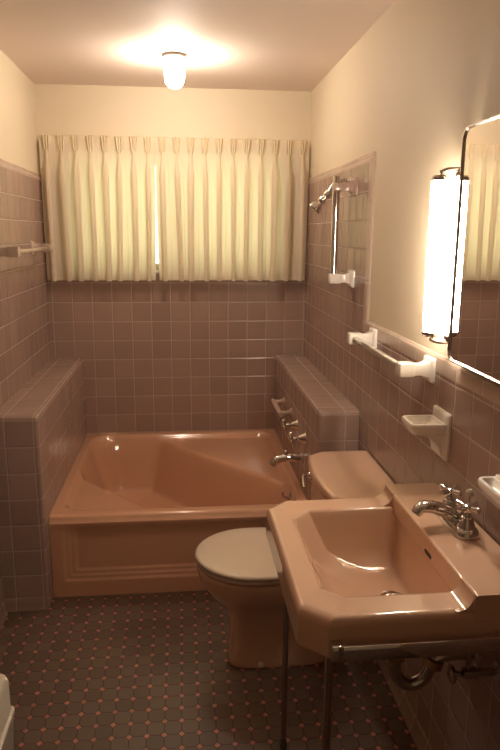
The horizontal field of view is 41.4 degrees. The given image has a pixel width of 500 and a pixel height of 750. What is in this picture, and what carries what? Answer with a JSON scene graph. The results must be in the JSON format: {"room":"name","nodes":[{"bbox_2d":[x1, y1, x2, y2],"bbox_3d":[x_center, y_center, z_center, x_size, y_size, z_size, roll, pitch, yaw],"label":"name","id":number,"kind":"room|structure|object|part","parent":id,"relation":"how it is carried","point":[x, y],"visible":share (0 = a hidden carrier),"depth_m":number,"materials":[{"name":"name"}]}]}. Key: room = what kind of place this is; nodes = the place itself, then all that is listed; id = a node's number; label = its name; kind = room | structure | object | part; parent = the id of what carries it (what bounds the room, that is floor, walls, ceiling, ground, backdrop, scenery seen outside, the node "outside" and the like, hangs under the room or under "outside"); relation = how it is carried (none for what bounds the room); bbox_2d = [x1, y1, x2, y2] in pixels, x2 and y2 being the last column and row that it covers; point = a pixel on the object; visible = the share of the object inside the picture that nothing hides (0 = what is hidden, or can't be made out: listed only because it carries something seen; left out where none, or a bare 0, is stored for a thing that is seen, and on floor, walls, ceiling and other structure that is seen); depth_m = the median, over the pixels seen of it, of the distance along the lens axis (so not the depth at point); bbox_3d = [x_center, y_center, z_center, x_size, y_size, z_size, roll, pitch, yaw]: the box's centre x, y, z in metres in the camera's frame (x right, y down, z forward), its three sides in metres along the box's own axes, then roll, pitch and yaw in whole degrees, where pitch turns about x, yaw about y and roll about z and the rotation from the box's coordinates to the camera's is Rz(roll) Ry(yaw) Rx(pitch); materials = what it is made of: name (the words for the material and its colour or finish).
{"room":"bathroom","nodes":[
{"label":"bathroom","id":0,"kind":"room"},
{"bbox_2d":[0,49,51,605],"bbox_3d":[-0.964,0.043,1.590,0.120,2.272,4.810,-1,12,-6],"label":"wall","id":1,"kind":"structure","parent":0,"point":[25,340],"depth_m":3.06,"materials":[{"name":"pink tile"}]},
{"bbox_2d":[0,602,8,630],"bbox_3d":[-0.824,1.287,1.087,0.020,0.052,3.282,-1,12,-6],"label":"baseboard","id":2,"kind":"structure","parent":1,"relation":"attached to","point":[4,613],"depth_m":2.64,"materials":[{"name":"tile"}]},
{"bbox_2d":[0,240,52,257],"bbox_3d":[-1.004,-0.561,2.962,0.103,0.072,0.752,-1,12,-6],"label":"towel bar","id":3,"kind":"object","parent":1,"relation":"attached to","point":[10,252],"visible":1,"depth_m":2.79,"materials":[{"name":"beige ceramic"}]},
{"bbox_3d":[-0.974,-0.561,2.965,0.016,0.016,0.644,-1,12,-6],"label":"rod","id":4,"kind":"part","parent":3,"relation":"part of","materials":[{"name":"beige ceramic"}]},
{"bbox_2d":[34,84,310,433],"bbox_3d":[-0.416,-0.447,3.881,1.687,2.272,0.260,-1,12,-6],"label":"wall","id":5,"kind":"structure","parent":0,"point":[158,355],"depth_m":3.77,"materials":[{"name":"pink tile"}]},
{"bbox_2d":[156,263,158,273],"bbox_3d":[-0.409,-0.900,3.732,1.185,0.640,0.160,-1,12,-6],"label":"window","id":6,"kind":"structure","parent":5,"relation":"in","point":[157,264],"depth_m":3.79,"materials":[{"name":"glass"}]},
{"bbox_3d":[-0.405,-0.197,3.807,1.447,1.815,0.010,-1,12,-6],"label":"tile panel","id":7,"kind":"part","parent":5,"relation":"part of","materials":[{"name":"pink tile"}]},
{"bbox_3d":[-0.395,-1.230,3.566,1.424,0.024,0.046,-1,12,-6],"label":"curtain rod","id":8,"kind":"object","parent":5,"relation":"attached to","visible":0},
{"bbox_2d":[39,134,155,280],"bbox_3d":[-0.807,-0.886,3.548,0.599,0.759,0.036,-1,12,-6],"label":"curtain","id":9,"kind":"object","parent":8,"relation":"hanging from","point":[99,195],"visible":1,"depth_m":3.55,"materials":[{"name":"beige fabric"}]},
{"bbox_2d":[155,137,308,280],"bbox_3d":[-0.093,-0.896,3.619,0.834,0.759,0.042,-1,12,-6],"label":"curtain","id":10,"kind":"object","parent":8,"relation":"hanging from","point":[232,209],"visible":1,"depth_m":3.62,"materials":[{"name":"beige fabric"}]},
{"bbox_2d":[0,0,395,90],"bbox_3d":[-0.171,-1.115,1.361,1.687,0.100,4.930,-1,12,-6],"label":"ceiling","id":11,"kind":"structure","parent":0,"point":[278,45],"depth_m":2.63,"materials":[{"name":"paint"}]},
{"bbox_2d":[161,51,186,88],"bbox_3d":[-0.329,-1.323,2.883,0.110,0.138,0.110,-1,12,-6],"label":"ceiling light","id":12,"kind":"object","parent":11,"relation":"attached to","point":[174,73],"visible":1,"depth_m":2.85,"materials":[{"name":"white glass"}]},
{"bbox_3d":[-0.330,-1.315,2.885,0.088,0.122,0.088,-1,12,-6],"label":"globe","id":13,"kind":"part","parent":12,"relation":"part of","materials":[{"name":"white glass"}]},
{"bbox_2d":[0,590,417,749],"bbox_3d":[-0.187,1.213,1.862,1.687,0.120,4.930,-1,12,-6],"label":"floor","id":14,"kind":"structure","parent":0,"point":[140,671],"depth_m":2.26,"materials":[{"name":"tile"}]},
{"bbox_2d":[0,673,14,749],"bbox_3d":[-0.686,0.962,1.378,0.328,0.567,0.335,-1,12,-6],"label":"plastic bin","id":15,"kind":"object","parent":14,"relation":"on","point":[7,712],"visible":1,"depth_m":1.46,"materials":[{"name":"white plastic"}]},
{"bbox_3d":[-0.684,0.740,1.330,0.315,0.112,0.322,-1,12,-6],"label":"lid","id":16,"kind":"part","parent":15,"relation":"part of","materials":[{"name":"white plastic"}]},
{"bbox_2d":[0,357,86,606],"bbox_3d":[-0.975,0.431,3.238,0.177,0.818,1.246,-1,12,-6],"label":"wall ledge","id":17,"kind":"object","parent":14,"relation":"on","point":[43,425],"visible":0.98,"depth_m":2.68,"materials":[{"name":"tile"}]},
{"bbox_2d":[49,429,306,596],"bbox_3d":[-0.344,0.635,3.386,1.098,0.365,1.168,-1,12,-6],"label":"bathtub","id":18,"kind":"object","parent":14,"relation":"on","point":[131,514],"visible":0.79,"depth_m":2.99,"materials":[{"name":"pink ceramic"}]},
{"bbox_3d":[0.164,0.557,3.068,0.040,0.042,0.014,-1,12,-6],"label":"trip lever","id":19,"kind":"part","parent":18,"relation":"part of","materials":[{"name":"silver metal"}]},
{"bbox_2d":[195,450,393,667],"bbox_3d":[0.142,0.686,2.367,0.674,0.701,0.486,-1,12,-6],"label":"toilet","id":20,"kind":"object","parent":14,"relation":"on","point":[236,567],"visible":0.62,"depth_m":2.31,"materials":[{"name":"pink ceramic"}]},
{"bbox_3d":[-0.002,0.629,2.346,0.386,0.020,0.382,-1,12,-6],"label":"seat lid","id":21,"kind":"part","parent":20,"relation":"part of","materials":[{"name":"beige plastic"}]},
{"bbox_3d":[-0.001,0.648,2.351,0.378,0.016,0.372,-1,12,-6],"label":"seat","id":22,"kind":"part","parent":20,"relation":"part of","materials":[{"name":"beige plastic"}]},
{"bbox_3d":[0.050,0.844,2.398,0.483,0.379,0.362,-1,12,-6],"label":"bowl","id":23,"kind":"part","parent":20,"relation":"part of","materials":[{"name":"pink ceramic"}]},
{"bbox_3d":[0.208,0.389,2.455,0.045,0.037,0.116,6,14,26],"label":"flush lever","id":24,"kind":"part","parent":20,"relation":"part of","materials":[{"name":"silver metal"}]},
{"bbox_3d":[0.350,0.511,2.351,0.239,0.270,0.462,-1,12,-6],"label":"tank","id":25,"kind":"part","parent":20,"relation":"part of","materials":[{"name":"pink ceramic"}]},
{"bbox_3d":[0.347,0.359,2.317,0.255,0.037,0.486,-1,12,-6],"label":"tank lid","id":26,"kind":"part","parent":20,"relation":"part of","materials":[{"name":"pink ceramic"}]},
{"bbox_2d":[266,483,499,749],"bbox_3d":[0.308,0.775,1.640,0.488,0.835,0.634,-1,12,-6],"label":"sink","id":27,"kind":"object","parent":14,"relation":"on","point":[361,579],"visible":0.98,"depth_m":1.46,"materials":[{"name":"pink ceramic"}]},
{"bbox_3d":[0.103,0.775,1.921,0.019,0.714,0.019,-1,12,-6],"label":"leg","id":28,"kind":"part","parent":27,"relation":"part of","materials":[{"name":"silver metal"}]},
{"bbox_3d":[0.157,0.888,1.399,0.019,0.714,0.019,-1,12,-6],"label":"leg","id":29,"kind":"part","parent":27,"relation":"part of","materials":[{"name":"silver metal"}]},
{"bbox_2d":[330,640,343,662],"bbox_3d":[0.164,0.524,1.266,0.022,0.034,0.041,-1,12,-6],"label":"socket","id":30,"kind":"object","parent":27,"relation":"attached to","point":[336,646],"depth_m":1.25,"materials":[{"name":"silver metal"}]},
{"bbox_2d":[266,498,499,657],"bbox_3d":[0.310,0.492,1.579,0.488,0.186,0.586,-1,12,-6],"label":"basin","id":31,"kind":"object","parent":27,"relation":"in","point":[350,571],"depth_m":1.54,"materials":[{"name":"pink ceramic"}]},
{"bbox_2d":[387,654,481,690],"bbox_3d":[0.447,0.686,1.624,0.226,0.204,0.080,-1,12,-6],"label":"trap","id":32,"kind":"object","parent":27,"relation":"attached to","point":[431,665],"visible":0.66,"depth_m":1.62,"materials":[{"name":"silver metal"}]},
{"bbox_2d":[412,483,480,540],"bbox_3d":[0.458,0.318,1.575,0.149,0.091,0.164,-1,12,-6],"label":"faucet","id":33,"kind":"object","parent":27,"relation":"on","point":[459,521],"visible":1,"depth_m":1.55,"materials":[{"name":"silver metal"}]},
{"bbox_3d":[0.452,0.330,1.577,0.132,0.065,0.052,-1,12,-6],"label":"spout","id":34,"kind":"part","parent":33,"relation":"part of","materials":[{"name":"silver metal"}]},
{"bbox_3d":[0.491,0.304,1.627,0.042,0.060,0.042,-1,12,-6],"label":"handle","id":35,"kind":"part","parent":33,"relation":"part of","materials":[{"name":"silver metal"}]},
{"bbox_3d":[0.496,0.350,1.585,0.060,0.022,0.164,-1,12,-6],"label":"plate","id":36,"kind":"part","parent":33,"relation":"part of","materials":[{"name":"silver metal"}]},
{"bbox_3d":[0.502,0.326,1.528,0.042,0.060,0.042,-1,12,-6],"label":"handle","id":37,"kind":"part","parent":33,"relation":"part of","materials":[{"name":"silver metal"}]},
{"bbox_3d":[0.522,0.311,1.580,0.020,0.078,0.020,-1,12,-6],"label":"lift rod","id":38,"kind":"part","parent":33,"relation":"part of","materials":[{"name":"silver metal"}]},
{"bbox_2d":[303,0,499,749],"bbox_3d":[0.595,0.019,1.748,0.120,2.272,4.810,-1,12,-6],"label":"wall","id":39,"kind":"structure","parent":0,"point":[404,97],"depth_m":2.10,"materials":[{"name":"beige paint"}]},
{"bbox_2d":[274,355,359,499],"bbox_3d":[0.293,0.414,3.358,0.166,0.818,1.262,-1,12,-6],"label":"wall ledge","id":40,"kind":"object","parent":39,"relation":"attached to","point":[329,420],"visible":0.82,"depth_m":2.98,"materials":[{"name":"tile"}]},
{"bbox_2d":[271,396,291,418],"bbox_3d":[0.163,0.168,3.437,0.078,0.060,0.291,-1,12,-6],"label":"grab bar","id":41,"kind":"object","parent":40,"relation":"attached to","point":[275,402],"visible":0.98,"depth_m":3.37,"materials":[{"name":"ceramic"}]},
{"bbox_3d":[0.160,0.144,3.549,0.060,0.060,0.060,-1,12,-6],"label":"post","id":42,"kind":"part","parent":41,"relation":"part of","materials":[{"name":"ceramic"}]},
{"bbox_3d":[0.183,0.192,3.326,0.060,0.060,0.060,-1,12,-6],"label":"post","id":43,"kind":"part","parent":41,"relation":"part of","materials":[{"name":"ceramic"}]},
{"bbox_2d":[269,450,301,466],"bbox_3d":[0.165,0.387,3.078,0.151,0.079,0.056,-1,12,-6],"label":"tub spout","id":44,"kind":"object","parent":40,"relation":"attached to","point":[287,457],"visible":0.99,"depth_m":3.06,"materials":[{"name":"silver metal"}]},
{"bbox_2d":[281,419,297,430],"bbox_3d":[0.190,0.239,3.167,0.080,0.066,0.066,-1,12,-6],"label":"tub valve","id":45,"kind":"object","parent":40,"relation":"attached to","point":[294,424],"visible":1,"depth_m":3.15,"materials":[{"name":"silver metal"}]},
{"bbox_3d":[0.171,0.239,3.165,0.042,0.066,0.066,-1,12,-6],"label":"cross handle","id":46,"kind":"part","parent":45,"relation":"part of","materials":[{"name":"silver metal"}]},
{"bbox_2d":[288,432,305,444],"bbox_3d":[0.211,0.283,2.962,0.080,0.066,0.066,-1,12,-6],"label":"tub valve","id":47,"kind":"object","parent":40,"relation":"attached to","point":[302,437],"visible":0.98,"depth_m":2.95,"materials":[{"name":"silver metal"}]},
{"bbox_3d":[0.192,0.283,2.961,0.042,0.066,0.066,-1,12,-6],"label":"cross handle","id":48,"kind":"part","parent":47,"relation":"part of","materials":[{"name":"silver metal"}]},
{"bbox_2d":[309,177,350,213],"bbox_3d":[0.337,-0.757,2.783,0.173,0.153,0.060,0,12,-2],"label":"shower head","id":49,"kind":"object","parent":39,"relation":"attached to","point":[316,206],"visible":0.76,"depth_m":2.77},
{"bbox_3d":[0.370,-0.794,2.772,0.093,0.068,0.019,-1,12,-6],"label":"arm","id":50,"kind":"part","parent":49,"relation":"part of","materials":[{"name":"silver metal"}]},
{"bbox_2d":[328,176,357,287],"bbox_3d":[0.380,-0.583,2.711,0.102,0.443,0.072,-1,12,-6],"label":"grab bar","id":51,"kind":"object","parent":39,"relation":"attached to","point":[334,277],"visible":1,"depth_m":2.69,"materials":[{"name":"silver metal"}]},
{"bbox_2d":[347,327,435,383],"bbox_3d":[0.442,-0.076,2.168,0.103,0.072,0.642,-1,12,-6],"label":"towel bar","id":52,"kind":"object","parent":39,"relation":"attached to","point":[426,368],"visible":1,"depth_m":1.90,"materials":[{"name":"white ceramic"}]},
{"bbox_3d":[0.412,-0.076,2.165,0.018,0.018,0.534,-1,12,-6],"label":"rod","id":53,"kind":"part","parent":52,"relation":"part of","materials":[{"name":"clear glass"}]},
{"bbox_2d":[377,659,432,749],"bbox_3d":[0.595,1.266,1.234,0.020,0.052,3.287,-1,12,-6],"label":"baseboard","id":54,"kind":"structure","parent":39,"relation":"attached to","point":[413,724],"depth_m":2.11,"materials":[{"name":"tile"}]},
{"bbox_2d":[401,405,451,461],"bbox_3d":[0.479,0.160,1.815,0.109,0.132,0.112,-1,12,-6],"label":"soap dish","id":55,"kind":"object","parent":39,"relation":"attached to","point":[437,426],"visible":1,"depth_m":1.78,"materials":[{"name":"white ceramic"}]},
{"bbox_2d":[401,415,446,435],"bbox_3d":[0.475,0.140,1.810,0.101,0.036,0.104,-1,12,-6],"label":"tray","id":56,"kind":"object","parent":55,"relation":"on","point":[421,425],"depth_m":1.77,"materials":[{"name":"white ceramic"}]},
{"bbox_3d":[0.525,0.159,1.820,0.016,0.132,0.112,-1,12,-6],"label":"plate","id":57,"kind":"part","parent":55,"relation":"part of","materials":[{"name":"white ceramic"}]},
{"bbox_2d":[362,160,499,405],"bbox_3d":[0.619,-0.139,0.938,0.010,0.639,3.298,-1,12,-6],"label":"trim","id":58,"kind":"structure","parent":39,"relation":"attached to","point":[490,390],"depth_m":2.09,"materials":[{"name":"tile"}]},
{"bbox_2d":[422,167,459,343],"bbox_3d":[0.505,-0.306,1.731,0.083,0.463,0.043,1,12,4],"label":"wall lamp","id":59,"kind":"object","parent":39,"relation":"attached to","point":[439,187],"visible":0.72,"depth_m":1.72,"materials":[{"name":"white glass"}]},
{"bbox_2d":[446,654,499,683],"bbox_3d":[0.510,0.590,1.533,0.117,0.228,0.122,-1,12,-6],"label":"shutoff valve","id":60,"kind":"object","parent":39,"relation":"attached to","point":[468,672],"visible":0.63,"depth_m":1.51,"materials":[{"name":"silver metal"}]},
{"bbox_3d":[0.467,0.684,1.513,0.025,0.042,0.042,-1,12,-6],"label":"handle","id":61,"kind":"part","parent":60,"relation":"part of","materials":[{"name":"silver metal"}]},
{"bbox_2d":[447,114,499,384],"bbox_3d":[0.558,-0.262,1.396,0.032,0.576,0.555,-1,12,-6],"label":"wall mirror","id":62,"kind":"object","parent":39,"relation":"attached to","point":[474,321],"visible":1,"depth_m":1.54,"materials":[{"name":"mirror"}]},
{"bbox_2d":[478,474,499,508],"bbox_3d":[0.544,0.274,1.432,0.060,0.072,0.148,-1,12,-6],"label":"soap dish","id":63,"kind":"object","parent":39,"relation":"attached to","point":[489,486],"visible":1,"depth_m":1.45,"materials":[{"name":"white ceramic"}]}
]}

